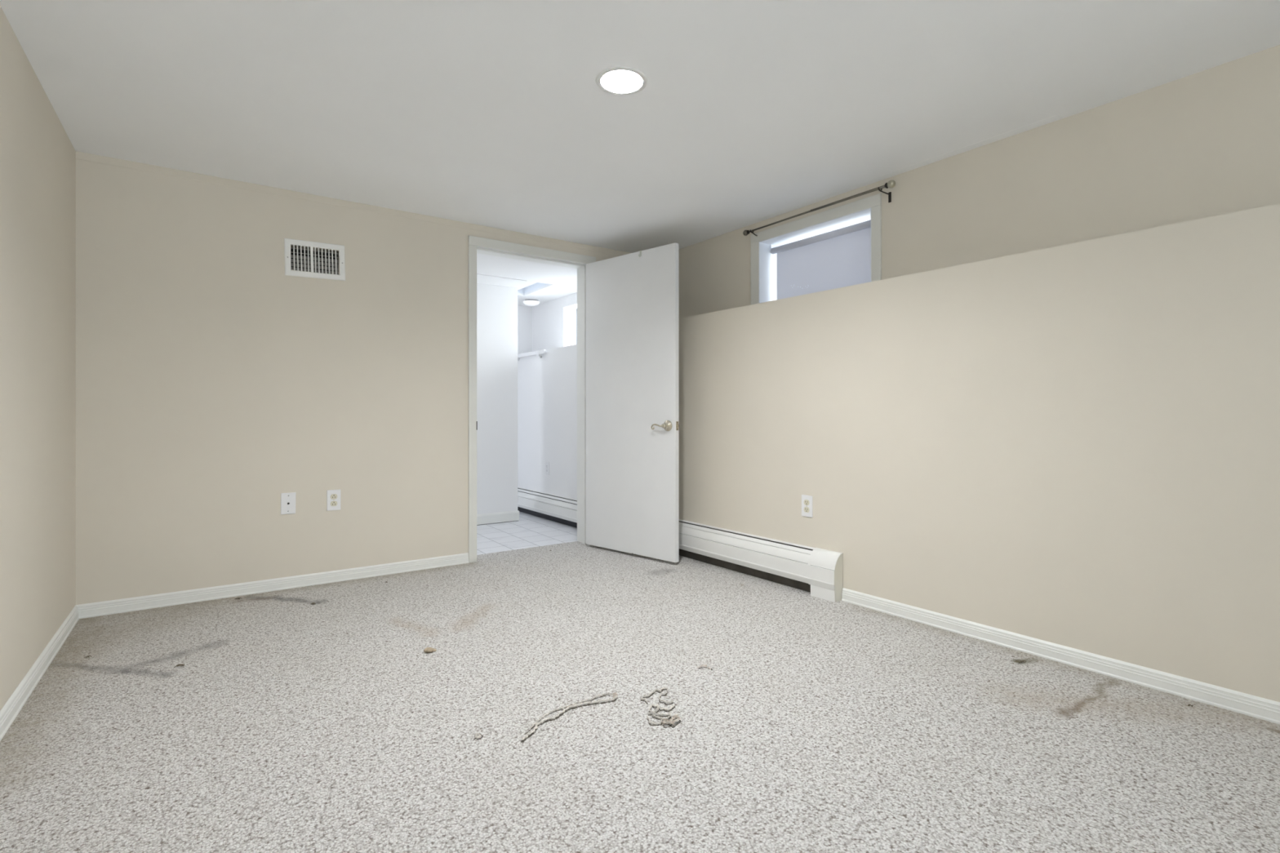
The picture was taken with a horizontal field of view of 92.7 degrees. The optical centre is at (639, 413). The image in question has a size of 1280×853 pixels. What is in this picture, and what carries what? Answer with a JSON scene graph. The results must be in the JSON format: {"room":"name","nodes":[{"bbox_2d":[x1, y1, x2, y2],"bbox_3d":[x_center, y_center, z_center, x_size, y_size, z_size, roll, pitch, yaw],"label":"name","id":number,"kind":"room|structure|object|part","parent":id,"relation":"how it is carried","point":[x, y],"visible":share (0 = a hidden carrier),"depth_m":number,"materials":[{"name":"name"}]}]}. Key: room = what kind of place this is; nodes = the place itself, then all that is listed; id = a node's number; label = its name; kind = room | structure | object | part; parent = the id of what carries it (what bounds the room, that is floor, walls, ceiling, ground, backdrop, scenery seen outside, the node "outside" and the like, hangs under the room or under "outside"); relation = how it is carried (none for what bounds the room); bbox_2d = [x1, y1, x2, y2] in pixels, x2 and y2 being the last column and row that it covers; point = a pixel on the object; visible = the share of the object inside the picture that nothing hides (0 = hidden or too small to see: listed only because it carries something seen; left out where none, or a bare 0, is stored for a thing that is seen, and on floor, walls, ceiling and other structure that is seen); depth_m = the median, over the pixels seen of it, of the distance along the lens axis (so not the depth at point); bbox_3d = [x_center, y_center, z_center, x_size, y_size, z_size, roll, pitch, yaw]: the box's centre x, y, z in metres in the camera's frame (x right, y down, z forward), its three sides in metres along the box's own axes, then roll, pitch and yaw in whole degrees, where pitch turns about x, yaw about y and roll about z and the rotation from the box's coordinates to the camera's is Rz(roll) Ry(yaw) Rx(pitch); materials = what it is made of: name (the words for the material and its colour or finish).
{"room":"empty basement room","nodes":[
{"label":"empty basement room","id":0,"kind":"room"},
{"bbox_2d":[0,5,75,711],"bbox_3d":[-1.051,-0.125,0.516,0.100,2.178,5.552,0,0,-35],"label":"wall","id":1,"kind":"structure","parent":0,"point":[37,154],"depth_m":2.15,"materials":[{"name":"beige paint"}]},
{"bbox_2d":[0,604,79,741],"bbox_3d":[-1.018,0.913,0.570,0.016,0.062,5.499,0,0,-35],"label":"baseboard","id":2,"kind":"structure","parent":1,"relation":"attached to","point":[9,712],"depth_m":2.12,"materials":[{"name":"white paint"}]},
{"bbox_2d":[75,151,630,604],"bbox_3d":[-1.212,-0.085,3.847,3.663,2.258,0.085,0,0,-35],"label":"wall","id":3,"kind":"structure","parent":0,"point":[214,383],"depth_m":3.21,"materials":[{"name":"beige paint"}]},
{"bbox_2d":[75,552,468,618],"bbox_3d":[-1.844,0.913,3.342,1.846,0.062,0.016,0,0,-35],"label":"baseboard","id":4,"kind":"structure","parent":3,"relation":"attached to","point":[155,601],"depth_m":3.22,"materials":[{"name":"white paint"}]},
{"bbox_2d":[280,492,295,514],"bbox_3d":[-1.901,0.484,3.301,0.070,0.115,0.016,1,-1,-35],"label":"cable plate","id":5,"kind":"object","parent":3,"relation":"attached to","point":[287,500],"visible":1,"depth_m":3.30,"materials":[{"name":"white plastic"}]},
{"bbox_2d":[284,238,345,280],"bbox_3d":[-1.819,-0.853,3.413,0.298,0.200,0.090,-2,1,-35],"label":"air vent","id":6,"kind":"object","parent":3,"relation":"in","point":[310,263],"visible":1,"depth_m":3.39,"materials":[{"name":"white metal"}]},
{"bbox_3d":[-1.812,-0.909,3.400,0.237,0.009,0.019,-2,1,-35],"label":"damper blade","id":7,"kind":"part","parent":6,"relation":"part of","materials":[{"name":"silver metal"}]},
{"bbox_3d":[-1.810,-0.819,3.402,0.237,0.020,0.009,-2,1,-35],"label":"damper blade","id":8,"kind":"part","parent":6,"relation":"part of","materials":[{"name":"silver metal"}]},
{"bbox_3d":[-1.811,-0.842,3.401,0.237,0.020,0.009,-2,1,-35],"label":"damper blade","id":9,"kind":"part","parent":6,"relation":"part of","materials":[{"name":"silver metal"}]},
{"bbox_3d":[-1.811,-0.864,3.401,0.237,0.020,0.009,-2,1,-35],"label":"damper blade","id":10,"kind":"part","parent":6,"relation":"part of","materials":[{"name":"silver metal"}]},
{"bbox_3d":[-1.812,-0.887,3.401,0.237,0.009,0.019,-2,1,-35],"label":"damper blade","id":11,"kind":"part","parent":6,"relation":"part of","materials":[{"name":"silver metal"}]},
{"bbox_3d":[-1.810,-0.797,3.402,0.237,0.020,0.009,-2,1,-35],"label":"damper blade","id":12,"kind":"part","parent":6,"relation":"part of","materials":[{"name":"silver metal"}]},
{"bbox_2d":[326,489,340,511],"bbox_3d":[-1.721,0.484,3.433,0.070,0.115,0.007,0,0,-35],"label":"electrical outlet","id":13,"kind":"object","parent":3,"relation":"attached to","point":[333,496],"visible":1,"depth_m":3.43,"materials":[{"name":"white plastic"}]},
{"bbox_2d":[330,493,337,499],"bbox_3d":[-1.720,0.465,3.431,0.035,0.029,0.002,0,0,-35],"label":"receptacle","id":14,"kind":"object","parent":13,"relation":"attached to","point":[333,496],"depth_m":3.43,"materials":[{"name":"grey plastic"}]},
{"bbox_2d":[330,501,337,506],"bbox_3d":[-1.720,0.504,3.431,0.035,0.029,0.002,0,0,-35],"label":"receptacle","id":15,"kind":"object","parent":13,"relation":"attached to","point":[332,503],"depth_m":3.43,"materials":[{"name":"grey plastic"}]},
{"bbox_2d":[75,151,630,255],"bbox_3d":[-1.242,-1.194,3.773,3.329,0.040,0.003,0,0,-35],"label":"trim","id":16,"kind":"structure","parent":3,"relation":"attached to","point":[78,155],"depth_m":3.39,"materials":[{"name":"beige paint"}]},
{"bbox_2d":[468,235,595,563],"bbox_3d":[-0.755,-0.087,4.214,0.937,2.092,0.194,0,0,-35],"label":"door frame","id":17,"kind":"structure","parent":3,"relation":"attached to","point":[478,245],"depth_m":4.10,"materials":[{"name":"paint"}]},
{"bbox_3d":[-1.066,-0.065,3.888,0.053,2.018,0.015,0,0,-35],"label":"casing","id":18,"kind":"part","parent":17,"relation":"part of","materials":[{"name":"paint"}]},
{"bbox_3d":[-0.807,-1.102,4.288,0.937,0.048,0.013,0,0,-35],"label":"head casing","id":19,"kind":"part","parent":17,"relation":"part of","materials":[{"name":"white paint"}]},
{"bbox_3d":[-0.704,-1.103,4.142,0.937,0.059,0.015,0,0,-35],"label":"head casing","id":20,"kind":"part","parent":17,"relation":"part of","materials":[{"name":"paint"}]},
{"bbox_3d":[-0.444,-0.059,4.543,0.050,2.037,0.013,0,0,-35],"label":"casing","id":21,"kind":"part","parent":17,"relation":"part of","materials":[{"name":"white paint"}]},
{"bbox_2d":[585,242,679,562],"bbox_3d":[-0.071,-0.071,4.088,0.838,1.994,0.135,0,0,42],"label":"door","id":22,"kind":"structure","parent":3,"relation":"in","point":[632,301],"depth_m":4.05,"materials":[{"name":"paint"}]},
{"bbox_3d":[0.110,0.081,3.845,0.105,0.038,0.017,0,0,42],"label":"lever","id":23,"kind":"part","parent":22,"relation":"part of","materials":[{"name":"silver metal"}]},
{"bbox_3d":[0.159,0.074,3.822,0.069,0.069,0.050,0,0,42],"label":"handle","id":24,"kind":"part","parent":22,"relation":"part of","materials":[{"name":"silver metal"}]},
{"bbox_2d":[476,283,519,524],"bbox_3d":[-1.676,-0.078,5.138,1.362,2.115,0.123,0,0,-35],"label":"wall","id":25,"kind":"structure","parent":0,"point":[496,305],"depth_m":5.37,"materials":[{"name":"white paint"}]},
{"bbox_2d":[517,305,532,354],"bbox_3d":[-1.811,-0.078,6.060,2.200,2.115,0.100,0,0,-35],"label":"wall","id":26,"kind":"structure","parent":0,"point":[524,313],"depth_m":6.42,"materials":[{"name":"white paint"}]},
{"bbox_2d":[476,253,577,306],"bbox_3d":[-1.364,-1.178,5.162,2.500,0.085,2.083,0,0,-35],"label":"ceiling","id":27,"kind":"structure","parent":0,"point":[562,282],"depth_m":5.01,"materials":[{"name":"white paint"}]},
{"bbox_2d":[476,273,526,287],"bbox_3d":[-1.583,-1.133,4.948,1.294,0.006,0.319,0,0,-35],"label":"ceiling panel","id":28,"kind":"object","parent":27,"relation":"attached to","point":[481,278],"visible":0.36,"depth_m":5.19,"materials":[{"name":"white paint"}]},
{"bbox_2d":[522,298,540,306],"bbox_3d":[-1.082,-1.108,6.083,0.172,0.056,0.172,0,0,-35],"label":"dome ceiling light","id":29,"kind":"object","parent":27,"relation":"attached to","point":[530,302],"visible":1,"depth_m":6.03,"materials":[{"name":"white glass"}]},
{"bbox_2d":[476,511,577,555],"bbox_3d":[-1.448,0.987,5.108,3.100,0.055,2.075,0,0,-35],"label":"floor","id":30,"kind":"structure","parent":0,"point":[531,531],"depth_m":4.84,"materials":[{"name":"white tile"}]},
{"bbox_2d":[0,541,1279,852],"bbox_3d":[0.466,0.969,1.656,3.733,0.050,5.775,0,0,-35],"label":"floor","id":31,"kind":"structure","parent":0,"point":[289,723],"depth_m":1.82,"materials":[{"name":"carpet"}]},
{"bbox_2d":[423,647,436,653],"bbox_3d":[-0.832,0.935,2.420,0.047,0.021,0.027,0,0,-6],"label":"lump","id":32,"kind":"object","parent":31,"relation":"on","point":[428,650],"visible":1,"depth_m":2.41,"materials":[{"name":"beige"}]},
{"bbox_2d":[473,733,483,739],"bbox_3d":[-0.472,0.942,1.787,0.027,0.008,0.036,0,0,-7],"label":"loop","id":33,"kind":"object","parent":31,"relation":"on","point":[477,735],"visible":1,"depth_m":1.78,"materials":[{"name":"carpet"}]},
{"bbox_2d":[520,692,617,742],"bbox_3d":[-0.230,0.939,1.922,0.396,0.013,0.090,0,0,-44],"label":"loose yarn","id":34,"kind":"object","parent":31,"relation":"on","point":[615,696],"visible":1,"depth_m":1.95,"materials":[{"name":"fabric"}]},
{"bbox_2d":[640,687,680,728],"bbox_3d":[0.062,0.938,1.963,0.106,0.014,0.265,0,0,-8],"label":"yarn tangle","id":35,"kind":"object","parent":31,"relation":"on","point":[665,721],"visible":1,"depth_m":1.92,"materials":[{"name":"fabric"}]},
{"bbox_2d":[697,664,712,670],"bbox_3d":[0.242,0.941,2.261,0.043,0.008,0.051,0,0,-35],"label":"scrap","id":36,"kind":"object","parent":31,"relation":"on","point":[705,665],"visible":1,"depth_m":2.27,"materials":[{"name":"carpet"}]},
{"bbox_2d":[0,0,1279,253],"bbox_3d":[0.479,-1.224,1.569,3.813,0.020,5.757,0,0,-35],"label":"ceiling","id":37,"kind":"structure","parent":0,"point":[494,113],"depth_m":2.28,"materials":[{"name":"paint"}]},
{"bbox_2d":[595,66,647,95],"bbox_3d":[-0.067,-1.276,2.227,0.190,0.132,0.190,0,0,-35],"label":"recessed light","id":38,"kind":"object","parent":37,"relation":"in","point":[619,80],"visible":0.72,"depth_m":2.27,"materials":[{"name":"white"}]},
{"bbox_3d":[-0.067,-1.287,2.227,0.111,0.102,0.111,0,0,-35],"label":"bulb","id":39,"kind":"part","parent":38,"relation":"part of","materials":[{"name":"white glass"}]},
{"bbox_2d":[517,203,1279,702],"bbox_3d":[1.109,0.168,3.275,0.340,1.623,7.868,0,0,-37],"label":"wall","id":40,"kind":"structure","parent":0,"point":[1076,445],"depth_m":2.42,"materials":[{"name":"beige paint"}]},
{"bbox_2d":[517,349,545,359],"bbox_3d":[-1.057,-0.552,5.830,0.048,0.073,0.640,0,0,-37],"label":"wall rail","id":41,"kind":"object","parent":40,"relation":"attached to","point":[539,353],"visible":0.72,"depth_m":5.72,"materials":[{"name":"white plastic"}]},
{"bbox_2d":[517,486,577,528],"bbox_3d":[-0.818,0.841,5.491,0.074,0.236,1.928,0,0,-37],"label":"baseboard heater","id":42,"kind":"object","parent":40,"relation":"attached to","point":[557,508],"visible":0.58,"depth_m":5.47,"materials":[{"name":"white metal"}]},
{"bbox_3d":[-0.818,0.743,5.491,0.018,0.018,1.928,0,0,-37],"label":"panel","id":43,"kind":"part","parent":42,"relation":"part of","materials":[{"name":"metal"}]},
{"bbox_2d":[517,486,577,500],"bbox_3d":[-0.798,0.727,5.506,0.022,0.007,1.928,0,0,-37],"label":"hood","id":44,"kind":"object","parent":42,"relation":"attached to","point":[526,491],"depth_m":5.59,"materials":[{"name":"metal"}]},
{"bbox_3d":[-0.805,0.924,5.505,0.005,0.070,1.922,0,0,-37],"label":"plate","id":45,"kind":"part","parent":42,"relation":"part of","materials":[{"name":"metal"}]},
{"bbox_3d":[-0.841,0.851,5.474,0.018,0.106,1.928,0,0,-37],"label":"panel","id":46,"kind":"part","parent":42,"relation":"part of","materials":[{"name":"metal"}]},
{"bbox_3d":[-0.792,0.813,5.514,0.005,0.172,1.924,0,0,-37],"label":"panel","id":47,"kind":"part","parent":42,"relation":"part of","materials":[{"name":"white metal"}]},
{"bbox_2d":[545,462,549,475],"bbox_3d":[-0.848,0.498,5.587,0.008,0.115,0.070,0,0,-37],"label":"electrical outlet","id":48,"kind":"object","parent":40,"relation":"attached to","point":[547,464],"visible":1,"depth_m":5.58,"materials":[{"name":"white plastic"}]},
{"bbox_2d":[679,519,843,602],"bbox_3d":[0.446,0.825,3.809,0.076,0.238,1.840,0,0,-37],"label":"baseboard heater","id":49,"kind":"object","parent":40,"relation":"attached to","point":[818,571],"visible":0.69,"depth_m":3.43,"materials":[{"name":"white metal"}]},
{"bbox_3d":[0.380,0.836,3.853,0.018,0.105,1.690,0,0,-37],"label":"panel","id":50,"kind":"part","parent":49,"relation":"part of","materials":[{"name":"metal"}]},
{"bbox_3d":[0.460,0.909,3.824,0.005,0.070,1.834,0,0,-37],"label":"plate","id":51,"kind":"part","parent":49,"relation":"part of","materials":[{"name":"metal"}]},
{"bbox_3d":[0.402,0.728,3.870,0.018,0.018,1.690,0,0,-37],"label":"panel","id":52,"kind":"part","parent":49,"relation":"part of","materials":[{"name":"metal"}]},
{"bbox_2d":[679,519,814,549],"bbox_3d":[0.422,0.712,3.885,0.022,0.007,1.690,0,0,-37],"label":"hood","id":53,"kind":"object","parent":49,"relation":"attached to","point":[682,522],"depth_m":3.61,"materials":[{"name":"metal"}]},
{"bbox_3d":[0.474,0.798,3.833,0.005,0.172,1.836,0,0,-37],"label":"panel","id":54,"kind":"part","parent":49,"relation":"part of","materials":[{"name":"white metal"}]},
{"bbox_2d":[801,494,812,517],"bbox_3d":[0.894,0.493,3.271,0.008,0.115,0.070,0,0,-37],"label":"electrical outlet","id":55,"kind":"object","parent":40,"relation":"attached to","point":[806,500],"visible":1,"depth_m":3.27,"materials":[{"name":"white plastic"}]},
{"bbox_2d":[804,499,808,505],"bbox_3d":[0.892,0.474,3.270,0.002,0.029,0.035,0,0,-37],"label":"receptacle","id":56,"kind":"object","parent":55,"relation":"attached to","point":[806,501],"depth_m":3.27,"materials":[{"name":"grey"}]},
{"bbox_2d":[804,506,808,512],"bbox_3d":[0.892,0.513,3.270,0.002,0.029,0.035,0,0,-37],"label":"receptacle","id":57,"kind":"object","parent":55,"relation":"attached to","point":[806,508],"depth_m":3.27,"materials":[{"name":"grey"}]},
{"bbox_2d":[841,587,1279,724],"bbox_3d":[2.119,0.913,1.638,0.017,0.062,3.638,0,0,-37],"label":"baseboard","id":58,"kind":"structure","parent":40,"relation":"attached to","point":[1260,708],"depth_m":2.25,"materials":[{"name":"white paint"}]},
{"bbox_2d":[532,44,1279,351],"bbox_3d":[1.264,-0.877,3.379,0.260,0.673,7.868,0,0,-36],"label":"wall","id":59,"kind":"structure","parent":0,"point":[1204,144],"depth_m":2.49,"materials":[{"name":"beige paint"}]},
{"bbox_2d":[576,309,577,344],"bbox_3d":[-0.373,-0.816,5.683,0.035,0.430,0.805,0,0,-36],"label":"window","id":60,"kind":"structure","parent":59,"relation":"in","point":[576,309],"depth_m":5.99,"materials":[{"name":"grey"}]},
{"bbox_2d":[751,193,881,304],"bbox_3d":[1.084,-0.878,3.612,0.267,0.535,0.916,0,0,-36],"label":"window","id":61,"kind":"structure","parent":59,"relation":"in","point":[763,263],"depth_m":3.62,"materials":[{"name":"paint"}]},
{"bbox_3d":[0.732,-0.848,3.879,0.012,0.475,0.070,0,0,-36],"label":"casing","id":62,"kind":"part","parent":61,"relation":"part of","materials":[{"name":"paint"}]},
{"bbox_3d":[0.981,-1.116,3.537,0.012,0.060,0.916,0,0,-36],"label":"head casing","id":63,"kind":"part","parent":61,"relation":"part of","materials":[{"name":"paint"}]},
{"bbox_2d":[769,219,871,299],"bbox_3d":[1.071,-0.872,3.593,0.043,0.419,0.776,0,0,-36],"label":"roller blind","id":64,"kind":"object","parent":61,"relation":"attached to","point":[838,258],"visible":0.84,"depth_m":3.59,"materials":[{"name":"fabric"}]},
{"bbox_3d":[1.235,-0.848,3.188,0.012,0.475,0.054,0,0,-36],"label":"casing","id":65,"kind":"part","parent":61,"relation":"part of","materials":[{"name":"paint"}]},
{"bbox_2d":[742,179,895,235],"bbox_3d":[0.983,-1.127,3.468,0.090,0.083,1.036,0,0,-36],"label":"curtain rod","id":66,"kind":"object","parent":59,"relation":"attached to","point":[891,184],"visible":1,"depth_m":3.28,"materials":[{"name":"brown metal"}]},
{"bbox_3d":[0.838,-1.146,3.625,0.010,0.013,0.532,0,0,-36],"label":"rod","id":67,"kind":"part","parent":66,"relation":"part of","materials":[{"name":"grey metal"}]},
{"bbox_3d":[1.103,-1.148,3.260,0.014,0.014,0.470,0,0,-36],"label":"rod","id":68,"kind":"part","parent":66,"relation":"part of","materials":[{"name":"grey metal"}]},
{"bbox_2d":[711,114,1062,235],"bbox_3d":[1.112,-1.214,3.318,0.058,0.002,2.050,0,0,-36],"label":"trim","id":69,"kind":"structure","parent":59,"relation":"attached to","point":[1055,117],"depth_m":3.02,"materials":[{"name":"paint"}]}
]}

